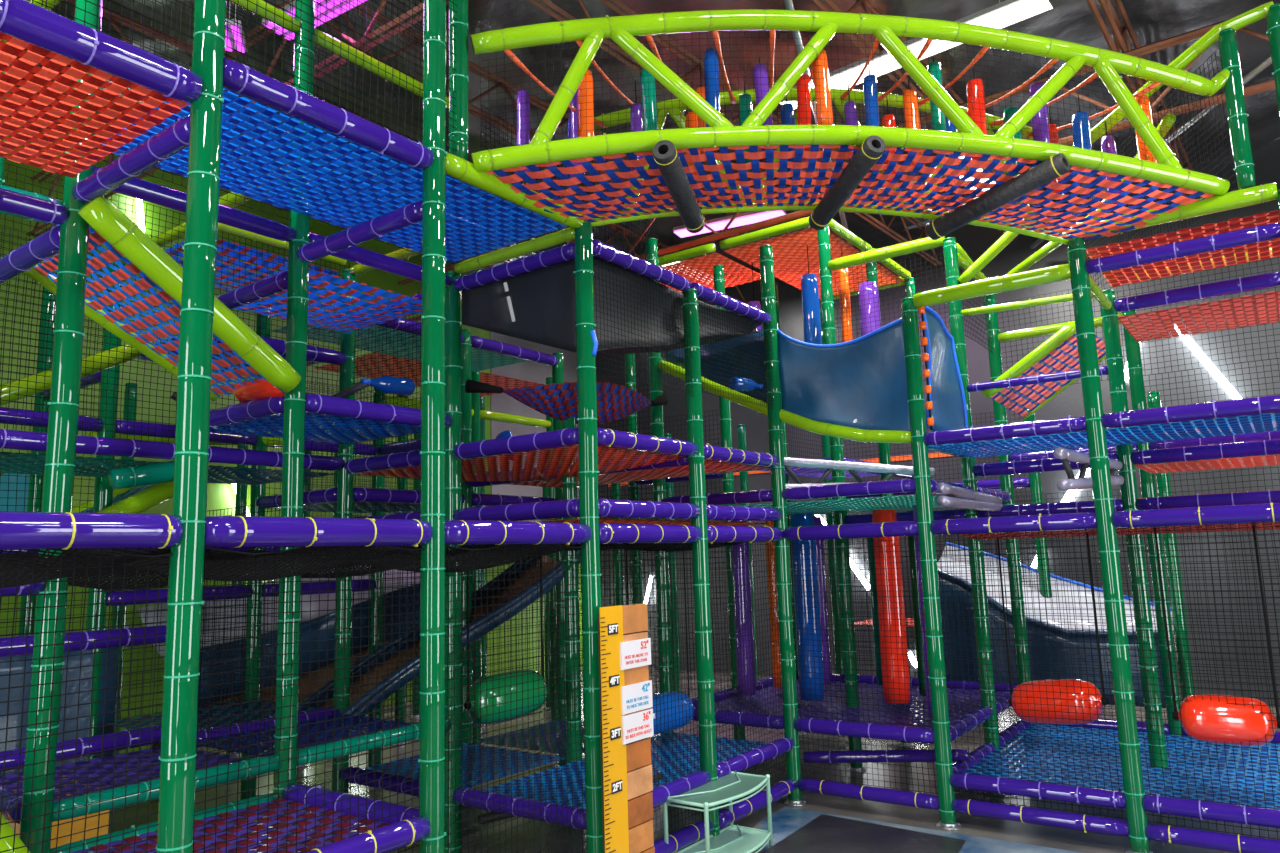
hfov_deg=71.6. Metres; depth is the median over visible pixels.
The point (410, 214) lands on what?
rail
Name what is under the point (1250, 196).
rail
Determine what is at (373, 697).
slide
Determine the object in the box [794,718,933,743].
rail
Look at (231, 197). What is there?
rail
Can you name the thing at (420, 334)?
safety net
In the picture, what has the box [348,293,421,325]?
rail
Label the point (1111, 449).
rail
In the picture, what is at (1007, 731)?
rail
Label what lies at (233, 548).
rail
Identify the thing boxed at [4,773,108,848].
pad
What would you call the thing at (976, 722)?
rail
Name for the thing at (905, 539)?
safety net
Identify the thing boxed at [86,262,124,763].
post
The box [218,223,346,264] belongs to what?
rail
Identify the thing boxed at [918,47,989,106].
strap
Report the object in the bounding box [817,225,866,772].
post
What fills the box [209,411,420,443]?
deck
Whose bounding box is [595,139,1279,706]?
wall
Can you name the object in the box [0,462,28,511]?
panel
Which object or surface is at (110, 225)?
ramp
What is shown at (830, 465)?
truss
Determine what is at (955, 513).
rail
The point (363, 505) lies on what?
deck
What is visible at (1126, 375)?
lamp
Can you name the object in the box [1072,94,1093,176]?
noodle
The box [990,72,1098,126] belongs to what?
strap
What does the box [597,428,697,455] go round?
rail
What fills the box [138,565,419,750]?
slide
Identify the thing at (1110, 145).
noodle
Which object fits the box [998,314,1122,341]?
rail
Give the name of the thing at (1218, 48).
safety net
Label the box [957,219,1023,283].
pole
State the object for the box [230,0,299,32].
rail
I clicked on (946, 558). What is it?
slide
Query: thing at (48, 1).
rail
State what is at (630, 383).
post
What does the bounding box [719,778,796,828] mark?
rail
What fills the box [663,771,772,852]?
shoe rack
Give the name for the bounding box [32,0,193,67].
safety net
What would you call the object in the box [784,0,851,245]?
ceiling pipe
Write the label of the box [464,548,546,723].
bag
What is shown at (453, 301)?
post
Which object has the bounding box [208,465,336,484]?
deck
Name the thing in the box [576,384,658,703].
safety net
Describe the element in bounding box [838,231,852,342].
column
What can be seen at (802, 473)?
deck
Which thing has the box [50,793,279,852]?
rail
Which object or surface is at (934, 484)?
rail
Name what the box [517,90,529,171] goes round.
noodle
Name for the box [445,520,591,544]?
rail
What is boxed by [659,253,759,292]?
deck
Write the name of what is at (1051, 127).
noodle
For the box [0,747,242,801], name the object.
deck
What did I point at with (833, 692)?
deck
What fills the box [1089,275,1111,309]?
rail
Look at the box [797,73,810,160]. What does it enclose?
noodle
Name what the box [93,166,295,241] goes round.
rail
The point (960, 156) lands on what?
ceiling lamp
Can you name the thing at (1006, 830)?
floor
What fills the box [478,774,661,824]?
bar
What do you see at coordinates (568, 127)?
noodle
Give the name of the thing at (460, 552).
net
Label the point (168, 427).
rail
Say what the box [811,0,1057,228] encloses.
joist
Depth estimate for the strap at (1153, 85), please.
5.81 m
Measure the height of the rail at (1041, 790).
0.110 m
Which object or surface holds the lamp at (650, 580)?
attached to the wall at (975, 240)
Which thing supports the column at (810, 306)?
hanging from the deck at (784, 262)
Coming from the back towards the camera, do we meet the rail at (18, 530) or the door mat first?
the door mat
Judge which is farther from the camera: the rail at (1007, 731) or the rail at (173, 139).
the rail at (1007, 731)
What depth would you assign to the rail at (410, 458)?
6.38 m
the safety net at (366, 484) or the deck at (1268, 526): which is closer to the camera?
the deck at (1268, 526)
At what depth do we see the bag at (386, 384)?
6.01 m
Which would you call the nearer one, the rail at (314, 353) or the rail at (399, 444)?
the rail at (314, 353)
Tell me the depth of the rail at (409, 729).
5.15 m
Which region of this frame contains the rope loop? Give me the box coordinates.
[590,330,597,355]
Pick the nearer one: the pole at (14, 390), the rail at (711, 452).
the pole at (14, 390)
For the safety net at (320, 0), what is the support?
attached to the post at (293, 453)
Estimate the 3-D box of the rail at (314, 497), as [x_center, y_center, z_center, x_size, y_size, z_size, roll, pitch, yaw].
[-2.696,0.572,7.027,1.084,0.125,0.111,-8,-10,36]
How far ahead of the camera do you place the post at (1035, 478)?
9.38 m
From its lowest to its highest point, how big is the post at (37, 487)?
4.320 m
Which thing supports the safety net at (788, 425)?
attached to the post at (826, 441)
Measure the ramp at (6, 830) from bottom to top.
0.505 m
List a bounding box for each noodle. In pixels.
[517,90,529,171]
[565,116,570,187]
[570,91,584,177]
[577,70,593,136]
[630,81,643,178]
[640,70,657,130]
[685,82,699,175]
[696,63,705,153]
[704,48,719,125]
[739,76,751,172]
[753,58,774,150]
[781,95,794,179]
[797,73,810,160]
[812,50,832,124]
[844,79,857,161]
[863,56,879,125]
[882,86,897,182]
[903,75,924,165]
[928,57,945,130]
[945,89,959,185]
[967,68,988,160]
[1003,99,1021,175]
[1030,82,1049,142]
[1049,107,1063,194]
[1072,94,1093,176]
[1101,121,1122,203]
[1135,95,1157,162]
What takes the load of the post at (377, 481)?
on the floor
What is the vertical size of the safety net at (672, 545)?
1.851 m
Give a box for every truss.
[784,457,934,487]
[937,482,1001,511]
[1053,447,1123,490]
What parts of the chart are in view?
foot plate, foot plate, foot plate, foot plate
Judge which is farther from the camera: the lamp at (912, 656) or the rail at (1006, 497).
the lamp at (912, 656)
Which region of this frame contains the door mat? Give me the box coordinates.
[762,814,964,852]
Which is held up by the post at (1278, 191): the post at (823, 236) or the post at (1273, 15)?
the post at (1273, 15)
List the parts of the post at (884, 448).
plate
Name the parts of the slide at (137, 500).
rail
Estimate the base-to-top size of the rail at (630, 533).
0.131 m
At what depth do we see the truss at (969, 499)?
6.91 m
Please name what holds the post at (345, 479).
on the floor
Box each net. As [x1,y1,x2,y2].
[0,0,75,138]
[0,163,185,442]
[0,227,103,512]
[0,548,168,852]
[0,548,172,587]
[0,553,36,561]
[0,585,87,636]
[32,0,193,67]
[64,545,425,581]
[68,550,264,589]
[96,0,296,219]
[106,576,246,770]
[193,546,420,852]
[197,503,280,756]
[209,231,349,456]
[221,548,412,577]
[224,0,423,141]
[266,383,373,502]
[307,376,420,685]
[309,544,585,571]
[310,0,453,263]
[350,503,558,757]
[351,314,421,458]
[380,547,541,563]
[383,425,419,720]
[444,544,586,852]
[445,0,456,151]
[460,543,685,550]
[481,104,649,260]
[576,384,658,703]
[576,417,633,671]
[593,251,693,395]
[600,543,702,840]
[622,542,748,551]
[636,409,730,690]
[697,294,774,409]
[708,542,786,809]
[786,425,836,665]
[789,535,937,793]
[790,512,872,675]
[832,249,949,380]
[843,410,1038,667]
[897,507,1017,683]
[936,529,1126,818]
[959,266,992,352]
[997,257,1279,391]
[1014,488,1165,722]
[1067,48,1237,287]
[1117,522,1279,839]
[1145,358,1279,730]
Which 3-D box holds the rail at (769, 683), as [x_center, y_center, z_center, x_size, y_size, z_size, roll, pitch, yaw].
[1.313,2.649,9.135,0.120,0.111,1.117,-8,-10,36]
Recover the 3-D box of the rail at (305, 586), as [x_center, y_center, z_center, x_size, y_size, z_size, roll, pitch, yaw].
[-2.797,1.409,7.750,0.111,0.110,1.106,-8,-10,36]
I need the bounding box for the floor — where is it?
[108,669,1279,852]
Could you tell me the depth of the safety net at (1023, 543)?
8.10 m
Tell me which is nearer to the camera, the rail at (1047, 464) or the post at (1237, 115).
the post at (1237, 115)
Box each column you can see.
[731,521,755,695]
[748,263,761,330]
[765,521,781,688]
[791,513,823,700]
[801,245,821,343]
[813,517,830,684]
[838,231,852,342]
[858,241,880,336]
[867,538,881,684]
[872,509,909,703]
[907,510,925,695]
[913,505,931,717]
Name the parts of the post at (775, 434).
plate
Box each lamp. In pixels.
[136,199,144,231]
[225,1,245,52]
[229,484,249,515]
[262,0,367,39]
[645,573,654,606]
[661,251,711,280]
[672,198,785,237]
[780,0,1052,109]
[814,514,826,524]
[850,559,869,592]
[908,649,916,671]
[958,155,994,195]
[1061,468,1089,501]
[1124,335,1140,384]
[1173,323,1241,399]
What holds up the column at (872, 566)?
hanging from the deck at (899, 502)
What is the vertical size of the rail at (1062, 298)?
0.103 m
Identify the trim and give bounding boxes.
[608,421,1275,486]
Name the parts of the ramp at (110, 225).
rail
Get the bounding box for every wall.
[0,126,581,753]
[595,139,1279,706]
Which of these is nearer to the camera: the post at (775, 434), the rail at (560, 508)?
the rail at (560, 508)
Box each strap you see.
[503,49,605,127]
[576,40,633,104]
[645,35,661,60]
[712,30,735,103]
[770,30,774,88]
[840,39,879,99]
[878,39,932,101]
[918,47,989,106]
[965,59,1058,113]
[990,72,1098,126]
[1025,82,1160,137]
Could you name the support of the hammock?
hanging from the post at (657, 420)
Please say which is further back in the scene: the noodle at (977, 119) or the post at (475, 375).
the post at (475, 375)
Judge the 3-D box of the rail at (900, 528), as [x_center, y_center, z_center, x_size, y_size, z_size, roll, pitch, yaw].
[1.622,0.809,6.857,1.086,0.114,0.124,-8,-10,36]
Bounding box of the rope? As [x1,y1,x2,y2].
[918,307,933,429]
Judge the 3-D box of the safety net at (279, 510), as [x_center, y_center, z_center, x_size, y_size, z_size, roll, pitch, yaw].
[-2.420,1.182,5.256,1.195,1.411,0.014,-8,-10,35]
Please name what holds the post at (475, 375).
on the floor
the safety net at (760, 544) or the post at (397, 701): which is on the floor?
the post at (397, 701)
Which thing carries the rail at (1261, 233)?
attached to the post at (1133, 785)
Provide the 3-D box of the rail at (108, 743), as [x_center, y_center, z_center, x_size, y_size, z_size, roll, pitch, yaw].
[-3.230,1.831,5.032,0.121,0.118,1.087,-8,-10,36]
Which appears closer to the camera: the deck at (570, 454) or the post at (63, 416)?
the post at (63, 416)
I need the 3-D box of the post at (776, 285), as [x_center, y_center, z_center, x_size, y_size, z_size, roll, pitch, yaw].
[1.612,0.821,9.900,0.168,5.020,0.168,7,-12,-44]
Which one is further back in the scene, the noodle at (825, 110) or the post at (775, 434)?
the post at (775, 434)
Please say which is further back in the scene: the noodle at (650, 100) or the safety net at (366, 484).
the safety net at (366, 484)
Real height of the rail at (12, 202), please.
0.109 m
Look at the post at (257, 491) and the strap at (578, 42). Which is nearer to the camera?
the strap at (578, 42)
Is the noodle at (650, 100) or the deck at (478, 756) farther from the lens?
the deck at (478, 756)
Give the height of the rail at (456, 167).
0.115 m
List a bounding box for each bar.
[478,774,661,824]
[803,749,968,762]
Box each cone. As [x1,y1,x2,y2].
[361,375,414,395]
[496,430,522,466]
[729,377,763,391]
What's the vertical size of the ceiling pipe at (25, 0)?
0.160 m
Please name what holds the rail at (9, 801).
attached to the post at (63, 416)
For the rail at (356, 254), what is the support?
attached to the post at (293, 453)
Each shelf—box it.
[666,771,767,811]
[676,825,770,852]
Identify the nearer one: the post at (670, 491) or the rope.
the rope
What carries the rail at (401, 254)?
attached to the post at (345, 479)
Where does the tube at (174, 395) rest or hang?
on the deck at (219, 473)
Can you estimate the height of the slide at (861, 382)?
1.030 m
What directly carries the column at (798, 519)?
hanging from the deck at (899, 502)
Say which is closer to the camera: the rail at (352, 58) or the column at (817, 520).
the rail at (352, 58)
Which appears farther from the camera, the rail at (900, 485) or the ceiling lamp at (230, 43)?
the rail at (900, 485)
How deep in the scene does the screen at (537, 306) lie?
5.92 m
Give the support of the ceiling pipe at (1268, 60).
attached to the joist at (1191, 35)
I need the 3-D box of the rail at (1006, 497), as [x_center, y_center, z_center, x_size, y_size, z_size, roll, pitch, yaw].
[3.168,0.621,8.017,0.119,0.116,1.116,-8,-10,36]
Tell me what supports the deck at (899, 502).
attached to the post at (823, 236)
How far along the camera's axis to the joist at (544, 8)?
8.01 m
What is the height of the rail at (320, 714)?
0.125 m
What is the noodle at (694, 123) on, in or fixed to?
hanging from the arched bridge
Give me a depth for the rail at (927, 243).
8.16 m
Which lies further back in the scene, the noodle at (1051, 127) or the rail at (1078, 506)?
the rail at (1078, 506)
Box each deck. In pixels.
[0,32,188,177]
[0,451,166,476]
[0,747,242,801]
[71,798,388,852]
[100,699,318,728]
[101,87,565,262]
[138,337,321,377]
[165,238,338,290]
[197,714,416,756]
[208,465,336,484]
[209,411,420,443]
[235,268,421,332]
[268,501,420,512]
[272,311,527,371]
[315,351,544,396]
[356,445,769,487]
[365,743,564,787]
[385,505,481,512]
[475,718,583,754]
[482,732,766,809]
[534,518,768,525]
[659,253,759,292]
[714,679,1006,728]
[724,228,903,298]
[745,494,943,515]
[758,458,879,478]
[854,618,913,626]
[928,412,1279,457]
[961,522,1279,539]
[964,724,1279,808]
[1086,210,1279,286]
[1118,291,1279,341]
[1135,454,1279,473]
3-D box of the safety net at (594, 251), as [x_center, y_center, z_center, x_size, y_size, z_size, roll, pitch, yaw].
[0.043,-0.661,5.912,0.010,0.800,1.213,-8,-10,36]
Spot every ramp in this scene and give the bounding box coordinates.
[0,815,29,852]
[23,196,300,401]
[982,321,1105,418]
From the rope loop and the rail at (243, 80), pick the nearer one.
the rail at (243, 80)
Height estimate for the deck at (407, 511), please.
0.047 m
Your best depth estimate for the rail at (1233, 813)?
5.30 m
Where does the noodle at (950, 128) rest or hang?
hanging from the arched bridge
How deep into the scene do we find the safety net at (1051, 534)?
6.06 m
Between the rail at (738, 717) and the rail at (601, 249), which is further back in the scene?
the rail at (738, 717)
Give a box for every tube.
[170,393,314,428]
[228,378,369,426]
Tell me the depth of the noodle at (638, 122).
5.47 m
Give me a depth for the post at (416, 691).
11.32 m
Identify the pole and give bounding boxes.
[0,184,62,224]
[0,344,140,405]
[87,431,282,445]
[108,461,173,488]
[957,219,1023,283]
[957,243,990,294]
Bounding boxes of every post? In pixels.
[0,64,11,216]
[18,288,55,635]
[19,0,102,852]
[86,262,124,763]
[111,382,137,772]
[156,0,226,852]
[224,401,248,755]
[240,300,270,799]
[272,0,315,850]
[298,418,311,768]
[326,269,356,841]
[334,436,338,517]
[368,388,384,768]
[393,376,407,744]
[411,426,420,717]
[418,0,446,852]
[444,271,462,852]
[449,0,468,160]
[461,329,472,788]
[472,361,482,753]
[480,394,488,725]
[542,487,549,709]
[546,377,557,734]
[552,352,565,765]
[561,383,582,806]
[573,215,602,852]
[611,456,623,604]
[625,354,643,631]
[645,238,675,784]
[664,434,680,691]
[682,288,719,837]
[713,265,745,745]
[737,424,757,680]
[759,245,805,805]
[775,282,804,734]
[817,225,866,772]
[820,312,844,715]
[866,261,913,745]
[901,297,961,829]
[905,277,915,297]
[943,237,1001,776]
[984,294,1037,757]
[1023,407,1064,734]
[1067,235,1152,852]
[1100,289,1169,794]
[1122,310,1192,774]
[1147,391,1203,746]
[1218,28,1255,189]
[1266,3,1279,116]
[1277,189,1279,221]
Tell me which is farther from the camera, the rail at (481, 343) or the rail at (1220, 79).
the rail at (481, 343)
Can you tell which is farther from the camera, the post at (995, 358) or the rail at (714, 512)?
the post at (995, 358)
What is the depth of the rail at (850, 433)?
7.13 m
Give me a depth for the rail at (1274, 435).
7.51 m
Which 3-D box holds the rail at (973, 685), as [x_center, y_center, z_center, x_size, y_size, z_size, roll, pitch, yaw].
[3.103,2.514,8.590,1.086,0.112,0.111,-8,-10,36]
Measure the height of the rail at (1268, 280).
0.110 m
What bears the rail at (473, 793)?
attached to the post at (453, 301)
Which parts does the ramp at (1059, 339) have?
rail, rail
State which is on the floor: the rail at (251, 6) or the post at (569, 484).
the post at (569, 484)
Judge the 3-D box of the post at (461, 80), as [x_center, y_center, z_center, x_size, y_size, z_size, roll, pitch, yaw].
[-1.001,-2.441,4.901,0.117,2.060,0.106,-8,-10,36]
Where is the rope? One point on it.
(924, 342)
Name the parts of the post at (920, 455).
plate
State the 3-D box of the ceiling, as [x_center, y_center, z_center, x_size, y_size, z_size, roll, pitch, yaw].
[0.868,-3.913,6.003,16.000,0.314,15.800,-8,-10,36]
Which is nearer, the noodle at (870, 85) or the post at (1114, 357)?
the noodle at (870, 85)
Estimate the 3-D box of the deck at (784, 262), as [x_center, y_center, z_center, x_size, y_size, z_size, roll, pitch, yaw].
[2.012,-1.776,9.927,1.106,0.027,2.350,-8,-10,36]
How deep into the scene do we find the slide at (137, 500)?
6.51 m
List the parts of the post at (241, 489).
plate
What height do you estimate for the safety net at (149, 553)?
1.851 m
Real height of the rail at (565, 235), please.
0.085 m
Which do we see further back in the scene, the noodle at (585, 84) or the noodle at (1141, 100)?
the noodle at (1141, 100)
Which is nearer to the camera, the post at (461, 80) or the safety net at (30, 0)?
the safety net at (30, 0)
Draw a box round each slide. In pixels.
[71,481,173,513]
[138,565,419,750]
[299,551,580,742]
[777,318,909,430]
[923,306,967,442]
[937,542,1173,707]
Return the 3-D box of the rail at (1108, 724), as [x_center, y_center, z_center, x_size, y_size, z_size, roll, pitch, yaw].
[4.066,2.642,7.863,1.086,0.110,0.109,-8,-10,36]
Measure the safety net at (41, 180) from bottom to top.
1.591 m
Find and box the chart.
[598,603,654,852]
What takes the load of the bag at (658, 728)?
hanging from the net at (661, 548)
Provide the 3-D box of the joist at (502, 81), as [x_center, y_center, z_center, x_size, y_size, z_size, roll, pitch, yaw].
[-1.751,-3.141,7.902,0.114,0.464,15.530,-8,-11,38]
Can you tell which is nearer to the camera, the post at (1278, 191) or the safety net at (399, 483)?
the post at (1278, 191)
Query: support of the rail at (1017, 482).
attached to the post at (911, 286)
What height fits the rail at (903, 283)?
0.116 m
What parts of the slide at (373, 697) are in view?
hand rail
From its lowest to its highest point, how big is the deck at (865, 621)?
0.027 m
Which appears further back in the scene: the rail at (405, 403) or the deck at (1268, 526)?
the rail at (405, 403)
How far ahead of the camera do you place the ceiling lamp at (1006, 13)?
7.23 m
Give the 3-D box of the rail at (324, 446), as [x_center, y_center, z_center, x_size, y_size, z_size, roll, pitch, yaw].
[-2.835,0.172,7.931,0.110,0.109,1.106,-8,-10,36]
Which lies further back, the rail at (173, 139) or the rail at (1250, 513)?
the rail at (1250, 513)
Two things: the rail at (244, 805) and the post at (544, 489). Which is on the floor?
the post at (544, 489)
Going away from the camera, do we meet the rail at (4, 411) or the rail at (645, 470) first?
the rail at (4, 411)
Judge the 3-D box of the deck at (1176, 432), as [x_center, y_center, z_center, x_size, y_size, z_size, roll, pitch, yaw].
[3.397,0.096,6.397,2.290,0.037,1.136,-8,-10,36]
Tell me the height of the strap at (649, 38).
0.129 m
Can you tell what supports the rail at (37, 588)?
attached to the post at (63, 416)
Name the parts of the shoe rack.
leg, leg, shelf panel, shelf panel, leg, leg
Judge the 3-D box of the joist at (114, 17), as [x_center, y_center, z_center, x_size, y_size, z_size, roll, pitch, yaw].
[-3.041,-2.966,8.832,0.114,0.464,15.530,-8,-11,38]
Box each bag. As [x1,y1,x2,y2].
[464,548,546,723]
[625,549,693,734]
[997,533,1108,724]
[1154,524,1279,745]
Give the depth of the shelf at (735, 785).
5.63 m
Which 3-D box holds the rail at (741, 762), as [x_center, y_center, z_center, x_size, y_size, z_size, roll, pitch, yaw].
[0.829,2.417,6.473,0.127,0.117,1.137,-8,-10,36]
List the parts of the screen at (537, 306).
panel, panel, panel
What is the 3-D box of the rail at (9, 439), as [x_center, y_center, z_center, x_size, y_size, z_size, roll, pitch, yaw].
[-3.282,0.112,5.284,0.125,0.112,1.086,-8,-10,36]
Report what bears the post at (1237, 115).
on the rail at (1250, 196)
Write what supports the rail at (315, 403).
attached to the post at (453, 301)
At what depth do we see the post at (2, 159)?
5.04 m
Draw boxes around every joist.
[8,78,536,268]
[27,0,448,237]
[66,0,745,302]
[262,0,817,272]
[397,19,1275,320]
[528,0,940,265]
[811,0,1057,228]
[1086,0,1195,198]
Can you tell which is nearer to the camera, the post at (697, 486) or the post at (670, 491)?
the post at (697, 486)
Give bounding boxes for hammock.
[465,379,667,423]
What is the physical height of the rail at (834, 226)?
0.110 m
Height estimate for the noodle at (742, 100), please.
0.646 m
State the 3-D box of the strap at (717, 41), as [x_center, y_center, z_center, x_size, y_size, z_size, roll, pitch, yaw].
[0.522,-2.214,5.474,0.034,0.129,0.761,-4,-9,14]
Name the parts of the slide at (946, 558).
hand rail, hand rail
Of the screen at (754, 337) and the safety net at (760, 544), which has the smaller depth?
the safety net at (760, 544)
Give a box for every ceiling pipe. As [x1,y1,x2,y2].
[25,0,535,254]
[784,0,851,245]
[1030,55,1271,248]
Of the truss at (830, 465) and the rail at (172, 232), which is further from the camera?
the truss at (830, 465)
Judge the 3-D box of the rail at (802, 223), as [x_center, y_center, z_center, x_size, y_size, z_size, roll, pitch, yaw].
[1.295,-1.957,8.964,1.085,0.106,0.108,-8,-10,36]
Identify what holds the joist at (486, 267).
attached to the ceiling
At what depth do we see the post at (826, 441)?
10.70 m
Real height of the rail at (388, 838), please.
0.119 m
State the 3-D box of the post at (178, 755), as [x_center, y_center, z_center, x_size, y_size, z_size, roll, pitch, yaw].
[-1.732,-0.574,3.486,0.168,6.120,0.168,7,-12,-44]
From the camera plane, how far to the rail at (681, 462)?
6.45 m
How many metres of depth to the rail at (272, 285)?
5.39 m
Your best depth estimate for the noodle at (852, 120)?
5.73 m
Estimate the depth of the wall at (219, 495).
10.57 m
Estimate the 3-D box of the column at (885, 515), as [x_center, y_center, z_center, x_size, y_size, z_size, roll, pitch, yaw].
[2.198,1.558,7.777,0.216,1.650,0.234,-8,-10,36]
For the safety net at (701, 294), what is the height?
0.749 m
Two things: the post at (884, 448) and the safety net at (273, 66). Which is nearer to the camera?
the safety net at (273, 66)
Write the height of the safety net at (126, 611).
1.611 m
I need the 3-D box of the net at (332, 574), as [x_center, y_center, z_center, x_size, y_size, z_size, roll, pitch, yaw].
[-2.080,0.898,5.784,1.214,0.188,1.224,-8,-10,36]
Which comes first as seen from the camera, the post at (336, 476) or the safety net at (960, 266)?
the safety net at (960, 266)
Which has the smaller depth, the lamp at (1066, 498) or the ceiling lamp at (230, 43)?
the ceiling lamp at (230, 43)
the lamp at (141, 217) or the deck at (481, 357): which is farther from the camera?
the lamp at (141, 217)
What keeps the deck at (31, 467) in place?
attached to the rail at (9, 439)
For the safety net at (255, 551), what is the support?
attached to the rail at (221, 531)
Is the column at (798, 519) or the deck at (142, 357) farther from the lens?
the column at (798, 519)
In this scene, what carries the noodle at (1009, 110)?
hanging from the strap at (1093, 76)
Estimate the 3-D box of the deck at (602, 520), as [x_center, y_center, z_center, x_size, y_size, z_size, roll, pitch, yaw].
[-0.056,0.739,6.582,1.106,0.027,2.360,-8,-10,36]
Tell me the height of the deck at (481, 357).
0.027 m
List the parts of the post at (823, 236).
plate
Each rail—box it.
[0,0,201,103]
[0,188,68,224]
[0,225,60,284]
[0,408,102,431]
[0,429,174,459]
[0,511,182,549]
[0,549,38,555]
[0,582,43,595]
[0,625,165,657]
[0,725,160,771]
[0,787,21,823]
[1,0,61,42]
[41,372,100,397]
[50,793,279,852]
[52,755,280,821]
[72,115,189,202]
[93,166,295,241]
[106,585,252,605]
[116,420,257,444]
[119,222,184,263]
[133,547,252,553]
[197,706,339,747]
[205,516,432,547]
[208,446,343,470]
[210,396,283,428]
[214,336,345,364]
[217,271,287,309]
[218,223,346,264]
[219,168,287,207]
[223,58,433,169]
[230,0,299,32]
[256,487,337,508]
[262,580,375,596]
[264,547,279,550]
[268,439,377,455]
[282,783,418,823]
[297,200,422,261]
[297,718,450,765]
[304,816,429,852]
[305,393,451,428]
[309,232,451,287]
[314,29,448,108]
[339,766,418,796]
[344,450,420,473]
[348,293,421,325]
[349,237,449,274]
[353,487,464,503]
[353,512,420,519]
[356,311,463,342]
[378,439,420,454]
[385,395,473,415]
[445,152,583,228]
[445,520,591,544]
[452,787,585,829]
[453,243,574,290]
[453,428,577,458]
[453,498,578,520]
[454,227,574,273]
[465,466,560,486]
[471,336,557,365]
[472,493,558,505]
[480,410,550,427]
[561,470,652,486]
[570,453,687,475]
[593,239,690,290]
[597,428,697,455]
[598,499,699,518]
[599,523,701,543]
[635,474,721,484]
[650,770,710,808]
[653,819,712,852]
[658,243,715,265]
[658,360,910,442]
[662,489,771,504]
[665,461,769,477]
[690,282,771,323]
[691,688,737,707]
[692,707,783,728]
[704,443,779,466]
[706,504,782,520]
[707,525,783,543]
[717,737,794,777]
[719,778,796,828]
[720,217,810,248]
[756,677,771,689]
[782,479,914,499]
[784,521,917,540]
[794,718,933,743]
[796,673,881,685]
[797,778,938,809]
[820,277,904,300]
[828,219,871,251]
[828,236,944,270]
[832,491,914,498]
[843,457,885,474]
[844,509,965,523]
[872,248,910,279]
[893,474,913,478]
[910,678,1016,691]
[913,264,1070,307]
[924,416,1085,445]
[928,443,968,457]
[931,480,974,495]
[931,513,1096,534]
[950,705,993,741]
[950,773,1125,807]
[952,798,1128,836]
[953,742,995,772]
[954,478,1029,489]
[958,253,988,278]
[961,294,1093,315]
[967,366,1107,391]
[973,453,1117,476]
[977,498,1122,517]
[978,487,1011,502]
[996,691,1012,713]
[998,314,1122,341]
[999,719,1031,745]
[1006,114,1175,274]
[1009,444,1137,461]
[1046,718,1168,734]
[1072,1,1273,145]
[1082,183,1277,239]
[1085,222,1279,273]
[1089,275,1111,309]
[1102,395,1279,427]
[1112,503,1279,528]
[1115,272,1279,311]
[1132,439,1279,464]
[1135,248,1272,281]
[1137,489,1279,509]
[1143,794,1279,827]
[1146,824,1279,852]
[1150,430,1279,449]
[1182,727,1279,744]
[1206,69,1229,96]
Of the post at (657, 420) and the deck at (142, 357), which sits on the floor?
the post at (657, 420)
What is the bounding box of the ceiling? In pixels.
[10,0,1279,284]
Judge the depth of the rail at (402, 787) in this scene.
6.06 m
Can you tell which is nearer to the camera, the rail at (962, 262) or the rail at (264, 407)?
the rail at (264, 407)
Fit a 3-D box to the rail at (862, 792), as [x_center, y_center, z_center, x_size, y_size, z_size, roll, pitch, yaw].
[1.678,2.718,6.576,1.084,0.102,0.111,-8,-10,36]
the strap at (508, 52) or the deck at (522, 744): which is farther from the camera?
the deck at (522, 744)
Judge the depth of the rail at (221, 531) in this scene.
3.71 m
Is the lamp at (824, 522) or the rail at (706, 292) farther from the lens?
the lamp at (824, 522)
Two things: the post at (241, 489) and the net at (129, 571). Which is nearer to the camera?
the net at (129, 571)
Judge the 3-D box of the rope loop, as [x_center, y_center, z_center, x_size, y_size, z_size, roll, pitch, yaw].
[-0.279,-0.507,5.384,0.034,0.160,0.061,-8,-10,36]
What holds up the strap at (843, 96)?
attached to the arched bridge
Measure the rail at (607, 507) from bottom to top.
0.116 m
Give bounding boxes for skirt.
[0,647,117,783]
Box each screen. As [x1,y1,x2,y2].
[462,256,762,353]
[665,330,766,401]
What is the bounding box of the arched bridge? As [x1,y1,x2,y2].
[471,9,1229,244]
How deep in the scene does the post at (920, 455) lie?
6.43 m
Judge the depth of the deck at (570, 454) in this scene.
6.47 m
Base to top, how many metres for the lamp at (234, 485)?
0.567 m
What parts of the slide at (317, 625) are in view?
hand rail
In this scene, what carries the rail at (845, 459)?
attached to the post at (884, 448)
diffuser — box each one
[225,26,243,52]
[674,211,784,237]
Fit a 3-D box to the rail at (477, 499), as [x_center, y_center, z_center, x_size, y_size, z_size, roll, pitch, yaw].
[-1.140,0.687,8.141,0.117,0.125,1.137,-8,-10,36]
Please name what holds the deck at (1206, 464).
attached to the rail at (1266, 447)
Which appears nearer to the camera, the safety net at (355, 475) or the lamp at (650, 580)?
the safety net at (355, 475)
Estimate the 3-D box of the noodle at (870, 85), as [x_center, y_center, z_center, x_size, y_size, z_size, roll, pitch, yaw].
[1.441,-2.014,5.530,0.086,0.617,0.099,-2,-8,4]
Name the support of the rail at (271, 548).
attached to the post at (257, 491)
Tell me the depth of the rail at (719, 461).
7.53 m

